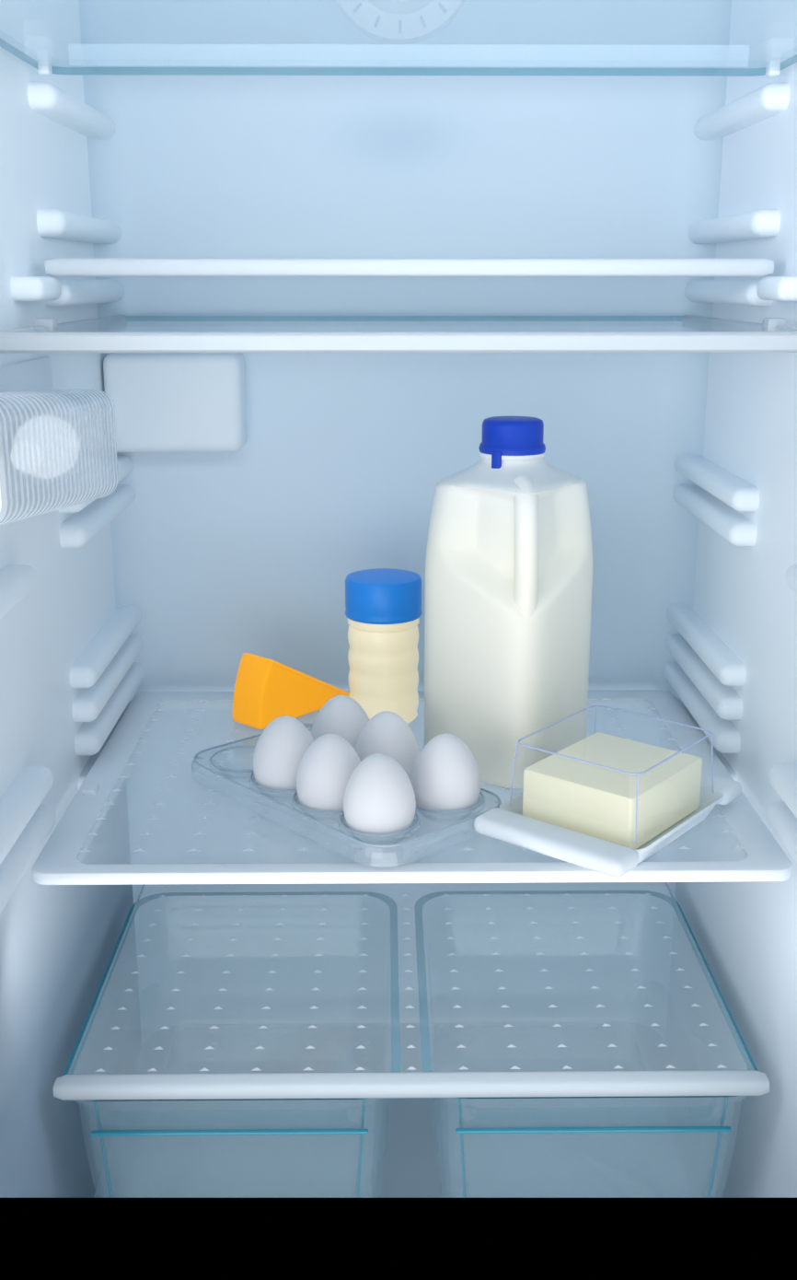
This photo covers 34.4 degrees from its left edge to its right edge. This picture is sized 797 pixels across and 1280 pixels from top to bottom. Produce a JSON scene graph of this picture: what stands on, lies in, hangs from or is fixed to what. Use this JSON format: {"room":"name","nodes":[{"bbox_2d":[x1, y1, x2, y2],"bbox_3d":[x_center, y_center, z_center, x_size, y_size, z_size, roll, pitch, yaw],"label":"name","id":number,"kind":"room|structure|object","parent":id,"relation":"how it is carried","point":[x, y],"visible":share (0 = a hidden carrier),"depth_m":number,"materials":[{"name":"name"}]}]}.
{"room":"refrigerator interior","nodes":[
{"label":"refrigerator interior","id":0,"kind":"room"},
{"bbox_2d":[0,0,144,1198],"bbox_3d":[-0.234,-0.031,0.835,0.048,0.990,0.530,0,16,-1],"label":"wall","id":1,"kind":"structure","parent":0,"point":[69,675],"depth_m":0.85,"materials":[{"name":"plastic"}]},
{"bbox_2d":[0,352,247,529],"bbox_3d":[-0.175,-0.131,0.809,0.111,0.089,0.473,0,16,-1],"label":"light","id":2,"kind":"object","parent":1,"relation":"attached to","point":[154,401],"visible":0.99,"depth_m":0.85,"materials":[{"name":"white plastic"}]},
{"bbox_2d":[0,38,796,77],"bbox_3d":[0.009,-0.319,0.658,0.453,0.020,0.300,0,16,-1],"label":"glass shelf","id":3,"kind":"object","parent":1,"relation":"attached to","point":[152,59],"visible":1,"depth_m":0.80,"materials":[{"name":"teal"}]},
{"bbox_2d":[78,0,732,1045],"bbox_3d":[0.005,-0.094,1.062,0.530,0.990,0.064,0,16,-1],"label":"wall","id":4,"kind":"structure","parent":0,"point":[253,549],"depth_m":1.04,"materials":[{"name":"plastic"}]},
{"bbox_2d":[0,314,796,353],"bbox_3d":[0.007,-0.204,0.838,0.452,0.014,0.364,0,16,-1],"label":"glass shelf","id":5,"kind":"object","parent":4,"relation":"attached to","point":[46,335],"visible":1,"depth_m":0.67,"materials":[{"name":"grey plastic"}]},
{"bbox_2d":[335,0,465,44],"bbox_3d":[0.001,-0.494,0.938,0.108,0.108,0.030,0,16,-1],"label":"dial","id":6,"kind":"object","parent":4,"relation":"attached to","point":[389,21],"visible":0.99,"depth_m":0.95,"materials":[{"name":"white plastic"}]},
{"bbox_2d":[45,257,774,276],"bbox_3d":[0.006,-0.259,0.899,0.450,0.011,0.218,0,16,-1],"label":"glass shelf","id":7,"kind":"object","parent":4,"relation":"attached to","point":[56,266],"visible":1,"depth_m":0.79,"materials":[{"name":"white plastic"}]},
{"bbox_2d":[53,882,769,1100],"bbox_3d":[0.007,0.242,0.949,0.448,0.011,0.302,0,16,-1],"label":"glass shelf","id":8,"kind":"object","parent":4,"relation":"attached to","point":[752,1082],"visible":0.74,"depth_m":0.81,"materials":[{"name":"grey plastic"}]},
{"bbox_2d":[31,689,793,884],"bbox_3d":[0.007,0.090,0.917,0.450,0.012,0.346,0,16,-1],"label":"glass shelf","id":9,"kind":"object","parent":4,"relation":"attached to","point":[59,862],"visible":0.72,"depth_m":0.76,"materials":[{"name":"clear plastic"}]},
{"bbox_2d":[232,652,349,729],"bbox_3d":[-0.081,0.030,1.024,0.034,0.053,0.110,13,20,40],"label":"cheese wedge","id":10,"kind":"object","parent":9,"relation":"on","point":[266,690],"visible":0.94,"depth_m":0.99,"materials":[{"name":"orange food"}]},
{"bbox_2d":[191,723,502,847],"bbox_3d":[-0.038,0.096,0.855,0.116,0.015,0.212,-14,21,-40],"label":"egg tray","id":11,"kind":"object","parent":9,"relation":"on","point":[305,725],"visible":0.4,"depth_m":0.80,"materials":[{"name":"plastic"}]},
{"bbox_2d":[253,715,314,800],"bbox_3d":[-0.074,0.077,0.846,0.044,0.057,0.044,0,16,-1],"label":"egg","id":12,"kind":"object","parent":11,"relation":"on","point":[280,749],"visible":0.81,"depth_m":0.83,"materials":[{"name":"white food"}]},
{"bbox_2d":[296,733,360,821],"bbox_3d":[-0.043,0.086,0.813,0.044,0.057,0.044,0,16,-1],"label":"egg","id":13,"kind":"object","parent":11,"relation":"on","point":[325,770],"visible":0.84,"depth_m":0.80,"materials":[{"name":"white food"}]},
{"bbox_2d":[311,695,369,748],"bbox_3d":[-0.039,0.066,0.888,0.044,0.057,0.044,0,16,-1],"label":"egg","id":14,"kind":"object","parent":11,"relation":"on","point":[342,715],"visible":0.39,"depth_m":0.87,"materials":[{"name":"white food"}]},
{"bbox_2d":[343,753,416,844],"bbox_3d":[-0.012,0.096,0.779,0.044,0.057,0.044,0,16,-1],"label":"egg","id":15,"kind":"object","parent":11,"relation":"on","point":[379,797],"visible":0.98,"depth_m":0.76,"materials":[{"name":"white food"}]},
{"bbox_2d":[354,710,419,780],"bbox_3d":[-0.008,0.075,0.855,0.044,0.057,0.044,0,16,-1],"label":"egg","id":16,"kind":"object","parent":11,"relation":"on","point":[386,732],"visible":0.5,"depth_m":0.84,"materials":[{"name":"white food"}]},
{"bbox_2d":[411,733,480,821],"bbox_3d":[0.030,0.086,0.813,0.044,0.057,0.044,0,16,-1],"label":"egg","id":17,"kind":"object","parent":11,"relation":"on","point":[446,776],"visible":0.99,"depth_m":0.80,"materials":[{"name":"white food"}]},
{"bbox_2d":[345,568,422,723],"bbox_3d":[-0.011,0.006,0.996,0.059,0.114,0.059,0,16,-1],"label":"jar","id":18,"kind":"object","parent":9,"relation":"on","point":[383,611],"visible":0.91,"depth_m":0.97,"materials":[{"name":"beige"}]},
{"bbox_2d":[423,416,593,789],"bbox_3d":[0.076,-0.030,0.887,0.095,0.243,0.095,12,19,36],"label":"milk jug","id":19,"kind":"object","parent":9,"relation":"on","point":[508,584],"visible":0.97,"depth_m":0.85,"materials":[{"name":"plastic"}]},
{"bbox_2d":[474,704,742,877],"bbox_3d":[0.135,0.087,0.810,0.104,0.058,0.160,12,20,38],"label":"butter dish","id":20,"kind":"object","parent":9,"relation":"on","point":[603,803],"visible":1,"depth_m":0.78,"materials":[{"name":"white plastic"}]},
{"bbox_2d":[93,1022,723,1198],"bbox_3d":[0.007,0.431,0.967,0.530,0.030,0.530,0,16,-1],"label":"refrigerator interior bottom","id":21,"kind":"structure","parent":0,"point":[553,1165],"depth_m":1.04,"materials":[{"name":"plastic"}]},
{"bbox_2d":[62,891,400,1198],"bbox_3d":[-0.109,0.327,0.965,0.218,0.160,0.285,0,16,-1],"label":"drawer","id":22,"kind":"object","parent":21,"relation":"on","point":[381,1110],"visible":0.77,"depth_m":0.90,"materials":[{"name":"clear plastic"}]},
{"bbox_2d":[414,890,758,1198],"bbox_3d":[0.123,0.326,0.967,0.218,0.160,0.285,0,16,-1],"label":"drawer","id":23,"kind":"object","parent":21,"relation":"on","point":[427,1065],"visible":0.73,"depth_m":0.88,"materials":[{"name":"clear plastic"}]},
{"bbox_2d":[663,0,796,1198],"bbox_3d":[0.248,-0.032,0.840,0.048,0.990,0.530,0,16,-1],"label":"wall","id":24,"kind":"structure","parent":0,"point":[734,671],"depth_m":0.88,"materials":[{"name":"plastic"}]},
{"label":"outside","id":25,"kind":"structure","parent":0,"visible":0},
{"bbox_2d":[0,1198,796,1279],"bbox_3d":[0.000,0.146,0.300,0.203,0.031,0.009,0,16,0],"label":"trim","id":26,"kind":"structure","parent":25,"point":[41,1239],"depth_m":0.30,"materials":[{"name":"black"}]}
]}

